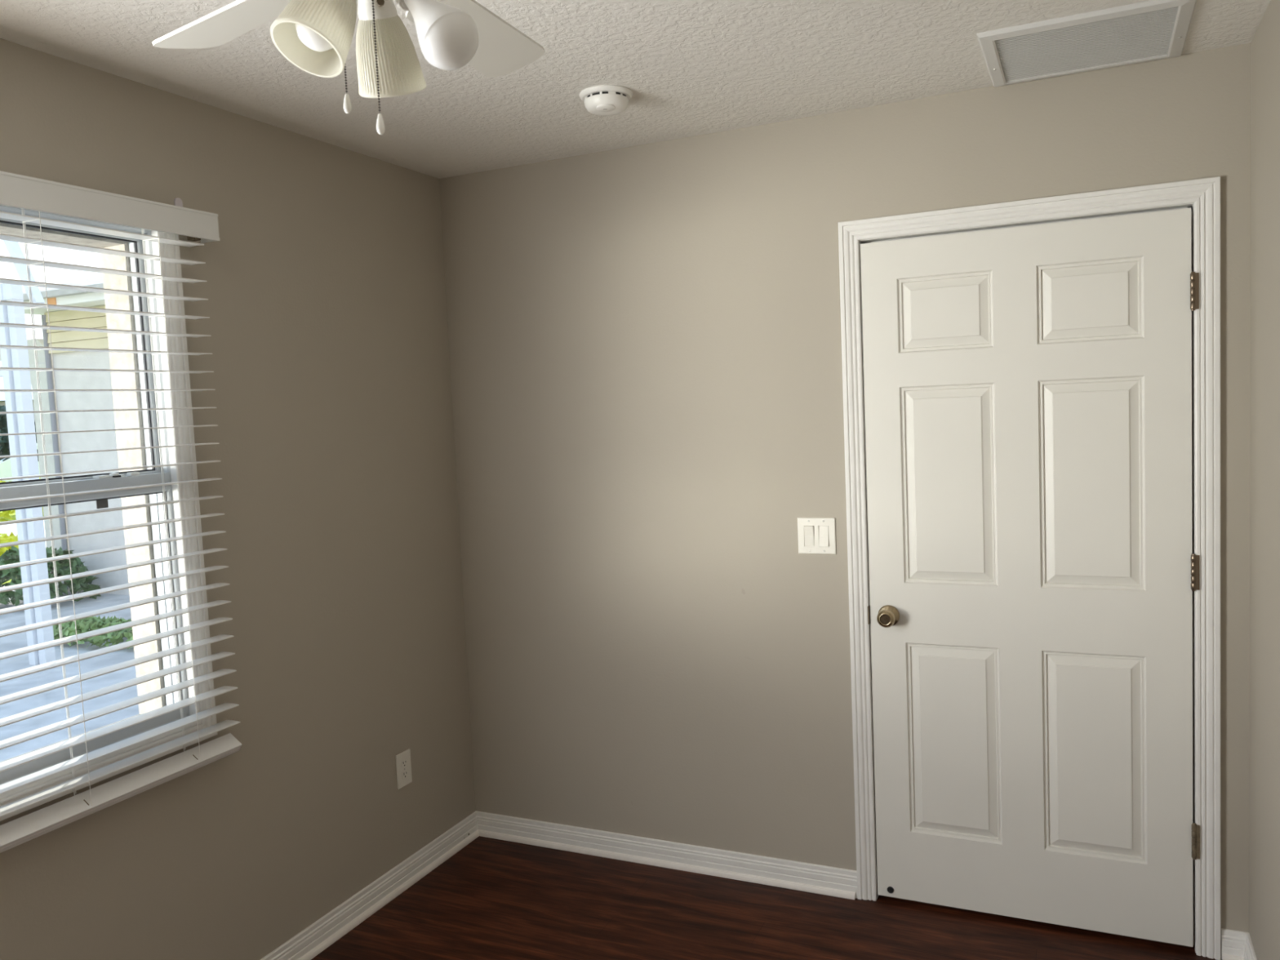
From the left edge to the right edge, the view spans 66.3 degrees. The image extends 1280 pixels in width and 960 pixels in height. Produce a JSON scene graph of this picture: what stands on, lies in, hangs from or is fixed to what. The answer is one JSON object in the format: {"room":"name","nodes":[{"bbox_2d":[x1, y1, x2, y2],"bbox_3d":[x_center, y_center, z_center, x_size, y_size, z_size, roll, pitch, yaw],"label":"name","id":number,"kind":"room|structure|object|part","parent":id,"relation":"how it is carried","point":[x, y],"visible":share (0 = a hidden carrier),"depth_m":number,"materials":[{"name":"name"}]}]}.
{"room":"empty bedroom","nodes":[
{"label":"empty bedroom","id":0,"kind":"room"},
{"bbox_2d":[0,38,475,959],"bbox_3d":[-1.542,0.311,2.000,0.197,2.698,3.980,-1,5,25],"label":"wall","id":1,"kind":"structure","parent":0,"point":[324,288],"depth_m":2.84,"materials":[{"name":"beige paint"}]},
{"bbox_2d":[0,204,190,784],"bbox_3d":[-1.393,0.025,2.214,0.084,1.260,0.729,-1,5,25],"label":"window","id":2,"kind":"structure","parent":1,"relation":"in","point":[35,487],"depth_m":2.49,"materials":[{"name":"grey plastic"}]},
{"bbox_3d":[-1.409,-0.285,2.193,0.025,0.608,0.709,-1,5,25],"label":"sash","id":3,"kind":"part","parent":2,"relation":"part of","materials":[{"name":"grey plastic"}]},
{"bbox_3d":[-1.356,0.330,2.225,0.032,0.640,0.717,-1,5,25],"label":"sash","id":4,"kind":"part","parent":2,"relation":"part of","materials":[{"name":"grey plastic"}]},
{"bbox_2d":[0,170,241,853],"bbox_3d":[-1.305,0.035,2.187,0.082,1.462,0.958,-1,5,25],"label":"window blind","id":5,"kind":"object","parent":2,"relation":"attached to","point":[23,192],"visible":1,"depth_m":2.27,"materials":[{"name":"white plastic"}]},
{"bbox_3d":[-1.321,0.058,2.194,0.002,1.325,0.002,-4,5,-20],"label":"lift cord","id":6,"kind":"part","parent":5,"relation":"part of","materials":[{"name":"white plastic"}]},
{"bbox_3d":[-1.298,0.068,2.182,0.058,1.345,0.002,-1,5,25],"label":"ladder cord","id":7,"kind":"part","parent":5,"relation":"part of","materials":[{"name":"white plastic"}]},
{"bbox_3d":[-1.267,0.740,2.237,0.054,0.046,0.864,-1,5,25],"label":"rail","id":8,"kind":"part","parent":5,"relation":"part of","materials":[{"name":"white plastic"}]},
{"bbox_3d":[-1.196,0.032,2.466,0.002,1.325,0.002,-2,4,10],"label":"lift cord","id":9,"kind":"part","parent":5,"relation":"part of","materials":[{"name":"white fabric"}]},
{"bbox_3d":[-1.173,0.042,2.454,0.058,1.345,0.002,-1,5,25],"label":"ladder cord","id":10,"kind":"part","parent":5,"relation":"part of","materials":[{"name":"white fabric"}]},
{"bbox_2d":[0,204,217,821],"bbox_3d":[-1.347,0.029,2.189,0.030,1.380,0.844,-1,5,25],"label":"trim","id":11,"kind":"structure","parent":1,"relation":"attached to","point":[184,454],"depth_m":2.52,"materials":[{"name":"white wood"}]},
{"bbox_2d":[260,811,479,959],"bbox_3d":[-1.393,1.464,2.030,0.026,0.084,3.760,-1,5,25],"label":"baseboard","id":12,"kind":"structure","parent":1,"relation":"attached to","point":[328,929],"depth_m":3.19,"materials":[{"name":"white wood"}]},
{"bbox_2d":[395,748,412,789],"bbox_3d":[-0.805,0.986,3.342,0.007,0.117,0.073,-1,5,25],"label":"wall outlet","id":13,"kind":"object","parent":1,"relation":"attached to","point":[403,766],"visible":1,"depth_m":3.34,"materials":[{"name":"white plastic"}]},
{"bbox_2d":[400,758,407,768],"bbox_3d":[-0.804,0.966,3.340,0.002,0.028,0.034,-1,5,25],"label":"receptacle","id":14,"kind":"object","parent":13,"relation":"attached to","point":[403,761],"depth_m":3.34,"materials":[{"name":"white plastic"}]},
{"bbox_2d":[401,769,408,779],"bbox_3d":[-0.802,1.005,3.343,0.002,0.028,0.034,-1,5,25],"label":"receptacle","id":15,"kind":"object","parent":13,"relation":"attached to","point":[404,772],"depth_m":3.34,"materials":[{"name":"white plastic"}]},
{"bbox_2d":[0,0,1270,178],"bbox_3d":[-0.398,-0.994,1.340,2.827,0.100,4.000,-1,5,25],"label":"ceiling","id":16,"kind":"structure","parent":0,"point":[691,68],"depth_m":2.46,"materials":[{"name":"white paint"}]},
{"bbox_2d":[151,0,545,134],"bbox_3d":[-0.382,-0.710,1.385,0.949,0.474,0.934,-1,5,25],"label":"ceiling fan","id":17,"kind":"object","parent":16,"relation":"hanging from","point":[314,36],"visible":1,"depth_m":1.40,"materials":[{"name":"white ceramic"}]},
{"bbox_3d":[-0.645,-0.730,1.555,0.328,0.035,0.121,1,5,37],"label":"fan blade","id":18,"kind":"part","parent":17,"relation":"part of","materials":[{"name":"white"}]},
{"bbox_3d":[-0.434,-0.611,1.305,0.099,0.133,0.119,-1,5,25],"label":"lamp shade","id":19,"kind":"part","parent":17,"relation":"part of","materials":[{"name":"white glass"}]},
{"bbox_3d":[-0.426,-0.621,1.310,0.060,0.092,0.072,-1,5,25],"label":"light bulb","id":20,"kind":"part","parent":17,"relation":"part of","materials":[{"name":"white glass"}]},
{"bbox_3d":[-0.424,-0.633,1.398,0.003,0.163,0.003,-1,5,25],"label":"pull chain","id":21,"kind":"part","parent":17,"relation":"part of","materials":[{"name":"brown metal"}]},
{"bbox_3d":[-0.358,-0.603,1.321,0.003,0.217,0.003,-1,5,25],"label":"pull chain","id":22,"kind":"part","parent":17,"relation":"part of","materials":[{"name":"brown metal"}]},
{"bbox_3d":[-0.375,-0.623,1.446,0.100,0.132,0.116,-1,5,25],"label":"lamp shade","id":23,"kind":"part","parent":17,"relation":"part of","materials":[{"name":"white glass"}]},
{"bbox_3d":[-0.267,-0.597,1.278,0.113,0.120,0.080,-1,5,25],"label":"light bulb","id":24,"kind":"part","parent":17,"relation":"part of","materials":[{"name":"white glass"}]},
{"bbox_3d":[-0.275,-0.754,1.666,0.121,0.035,0.328,-1,5,19],"label":"fan blade","id":25,"kind":"part","parent":17,"relation":"part of","materials":[{"name":"white"}]},
{"bbox_2d":[579,84,632,115],"bbox_3d":[-0.092,-1.032,2.682,0.147,0.052,0.147,-1,5,25],"label":"smoke detector","id":26,"kind":"object","parent":16,"relation":"attached to","point":[602,100],"visible":1,"depth_m":2.64,"materials":[{"name":"white plastic"}]},
{"bbox_3d":[-0.092,-1.051,2.680,0.147,0.012,0.147,-1,5,25],"label":"mounting plate","id":27,"kind":"part","parent":26,"relation":"part of","materials":[{"name":"white plastic"}]},
{"bbox_2d":[977,0,1196,87],"bbox_3d":[1.111,-1.086,2.453,0.466,0.015,0.436,-1,5,25],"label":"ceiling vent","id":28,"kind":"object","parent":16,"relation":"in","point":[1151,30],"visible":1,"depth_m":2.41,"materials":[{"name":"white paint"}]},
{"bbox_2d":[311,835,1222,959],"bbox_3d":[-0.190,1.511,1.659,2.722,0.060,4.280,-1,5,25],"label":"floor","id":29,"kind":"structure","parent":0,"point":[493,899],"depth_m":3.01,"materials":[{"name":"laminate"}]},
{"bbox_2d":[439,43,1250,957],"bbox_3d":[0.496,0.109,3.174,2.717,2.448,0.115,-1,5,25],"label":"wall","id":30,"kind":"structure","parent":0,"point":[646,365],"depth_m":3.23,"materials":[{"name":"beige paint"}]},
{"bbox_2d":[475,810,857,899],"bbox_3d":[0.031,1.298,3.422,1.454,0.084,0.026,-1,5,25],"label":"baseboard","id":31,"kind":"structure","parent":30,"relation":"attached to","point":[771,871],"depth_m":3.38,"materials":[{"name":"white wood"}]},
{"bbox_2d":[797,517,836,554],"bbox_3d":[0.555,0.176,3.083,0.121,0.115,0.011,-1,5,25],"label":"light switch","id":32,"kind":"object","parent":30,"relation":"attached to","point":[815,535],"visible":1,"depth_m":3.08,"materials":[{"name":"white plastic"}]},
{"bbox_2d":[838,176,1220,959],"bbox_3d":[1.129,0.286,2.894,0.922,2.080,0.126,-1,5,25],"label":"door frame","id":33,"kind":"structure","parent":30,"relation":"attached to","point":[1191,206],"depth_m":2.73,"materials":[{"name":"white wood"}]},
{"bbox_3d":[0.714,0.417,3.050,0.007,0.057,0.040,-1,5,25],"label":"strike plate","id":34,"kind":"part","parent":33,"relation":"part of","materials":[{"name":"metal"}]},
{"bbox_2d":[860,208,1199,946],"bbox_3d":[1.106,0.298,2.829,0.890,2.032,0.098,-1,5,25],"label":"door","id":35,"kind":"structure","parent":30,"relation":"in","point":[1034,570],"depth_m":2.83,"materials":[{"name":"white paint"}]},
{"bbox_3d":[0.740,0.421,2.956,0.030,0.030,0.002,-1,5,25],"label":"knob","id":36,"kind":"part","parent":35,"relation":"part of","materials":[{"name":"brown metal"}]},
{"bbox_3d":[0.752,0.419,2.983,0.066,0.066,0.063,-1,5,25],"label":"knob","id":37,"kind":"part","parent":35,"relation":"part of","materials":[{"name":"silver metal"}]},
{"bbox_2d":[1221,928,1248,959],"bbox_3d":[1.633,1.281,2.685,0.066,0.084,0.026,-1,5,25],"label":"baseboard","id":38,"kind":"structure","parent":30,"relation":"attached to","point":[1233,941],"depth_m":2.69,"materials":[{"name":"white wood"}]},
{"bbox_3d":[1.624,1.314,2.684,0.051,0.020,0.012,-1,5,25],"label":"shoe moulding","id":39,"kind":"part","parent":38,"relation":"part of","materials":[{"name":"white wood"}]},
{"bbox_2d":[1248,0,1279,959],"bbox_3d":[0.879,0.263,0.873,0.100,2.448,3.760,-1,5,25],"label":"wall","id":40,"kind":"structure","parent":0,"point":[1264,305],"depth_m":2.36,"materials":[{"name":"beige paint"}]},
{"bbox_2d":[1240,932,1257,959],"bbox_3d":[0.874,1.441,0.987,0.026,0.084,3.760,-1,5,25],"label":"baseboard","id":41,"kind":"structure","parent":40,"relation":"attached to","point":[1249,953],"depth_m":2.63,"materials":[{"name":"white wood"}]},
{"label":"outside","id":42,"kind":"structure","parent":0,"visible":0},
{"bbox_2d":[0,520,46,548],"bbox_3d":[-12.484,1.335,13.607,5.200,0.105,36.000,-1,5,25],"label":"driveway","id":43,"kind":"structure","parent":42,"point":[8,528],"depth_m":18.08,"materials":[{"name":"concrete"}]},
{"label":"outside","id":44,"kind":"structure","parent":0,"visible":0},
{"bbox_2d":[0,510,44,584],"bbox_3d":[-30.796,0.696,34.107,79.800,0.200,110.000,-1,5,25],"label":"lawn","id":45,"kind":"structure","parent":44,"point":[13,515],"depth_m":20.96,"materials":[{"name":"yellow plant"}]},
{"bbox_2d":[0,404,9,460],"bbox_3d":[-25.721,-1.556,38.893,2.582,3.101,2.648,-1,5,25],"label":"tree","id":46,"kind":"object","parent":45,"relation":"on","point":[4,440],"visible":0.35,"depth_m":38.43,"materials":[{"name":"green plant"}]},
{"bbox_2d":[0,531,18,555],"bbox_3d":[-8.577,0.938,12.700,1.480,0.539,1.430,-1,5,25],"label":"shrub","id":47,"kind":"object","parent":45,"relation":"on","point":[4,538],"visible":0.31,"depth_m":12.69,"materials":[{"name":"yellow plant"}]},
{"bbox_2d":[0,360,35,422],"bbox_3d":[-29.439,-3.126,45.272,19.200,5.600,13.200,-6,5,-35],"label":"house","id":48,"kind":"structure","parent":45,"relation":"on","point":[2,402],"depth_m":40.84,"materials":[{"name":"white"}]},
{"bbox_2d":[0,442,39,481],"bbox_3d":[-15.416,-0.245,25.716,4.438,1.519,1.800,-6,5,-35],"label":"car","id":49,"kind":"object","parent":45,"relation":"on","point":[5,464],"visible":0.02,"depth_m":24.41,"materials":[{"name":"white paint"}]},
{"bbox_2d":[0,477,43,521],"bbox_3d":[-13.205,0.361,20.726,2.125,0.962,6.870,-1,5,25],"label":"hedge","id":50,"kind":"object","parent":45,"relation":"on","point":[5,514],"visible":0.02,"depth_m":19.76,"materials":[{"name":"yellow plant"}]},
{"bbox_2d":[22,275,129,595],"bbox_3d":[-2.358,-1.008,11.440,7.150,4.000,5.900,-1,5,25],"label":"stucco house","id":51,"kind":"structure","parent":45,"relation":"on","point":[65,401],"depth_m":10.38,"materials":[{"name":"beige paint"}]},
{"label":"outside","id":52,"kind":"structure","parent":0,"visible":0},
{"bbox_2d":[0,585,139,761],"bbox_3d":[-5.679,1.734,4.223,9.202,0.100,12.600,-1,5,25],"label":"pavement","id":53,"kind":"structure","parent":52,"point":[17,619],"depth_m":6.86,"materials":[{"name":"grey concrete"}]},
{"bbox_2d":[0,240,55,665],"bbox_3d":[-5.939,-0.325,8.010,3.200,3.465,0.274,-1,5,25],"label":"porch column","id":54,"kind":"structure","parent":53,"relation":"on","point":[24,444],"depth_m":7.29,"materials":[{"name":"white metal"}]},
{"bbox_2d":[0,338,70,591],"bbox_3d":[-7.475,-0.154,11.319,2.600,2.770,0.280,-1,5,25],"label":"porch column","id":55,"kind":"structure","parent":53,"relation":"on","point":[39,342],"depth_m":10.69,"materials":[{"name":"paint"}]},
{"bbox_2d":[0,546,101,606],"bbox_3d":[-6.229,0.985,10.082,1.278,0.630,1.059,-1,5,25],"label":"shrub","id":56,"kind":"object","parent":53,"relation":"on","point":[11,556],"visible":0.53,"depth_m":9.95,"materials":[{"name":"green plant"}]},
{"bbox_2d":[53,615,133,648],"bbox_3d":[-4.410,1.235,8.067,1.483,0.204,0.558,-1,5,25],"label":"clump","id":57,"kind":"object","parent":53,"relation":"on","point":[82,625],"visible":0.52,"depth_m":7.94,"materials":[{"name":"green plant"}]}
]}

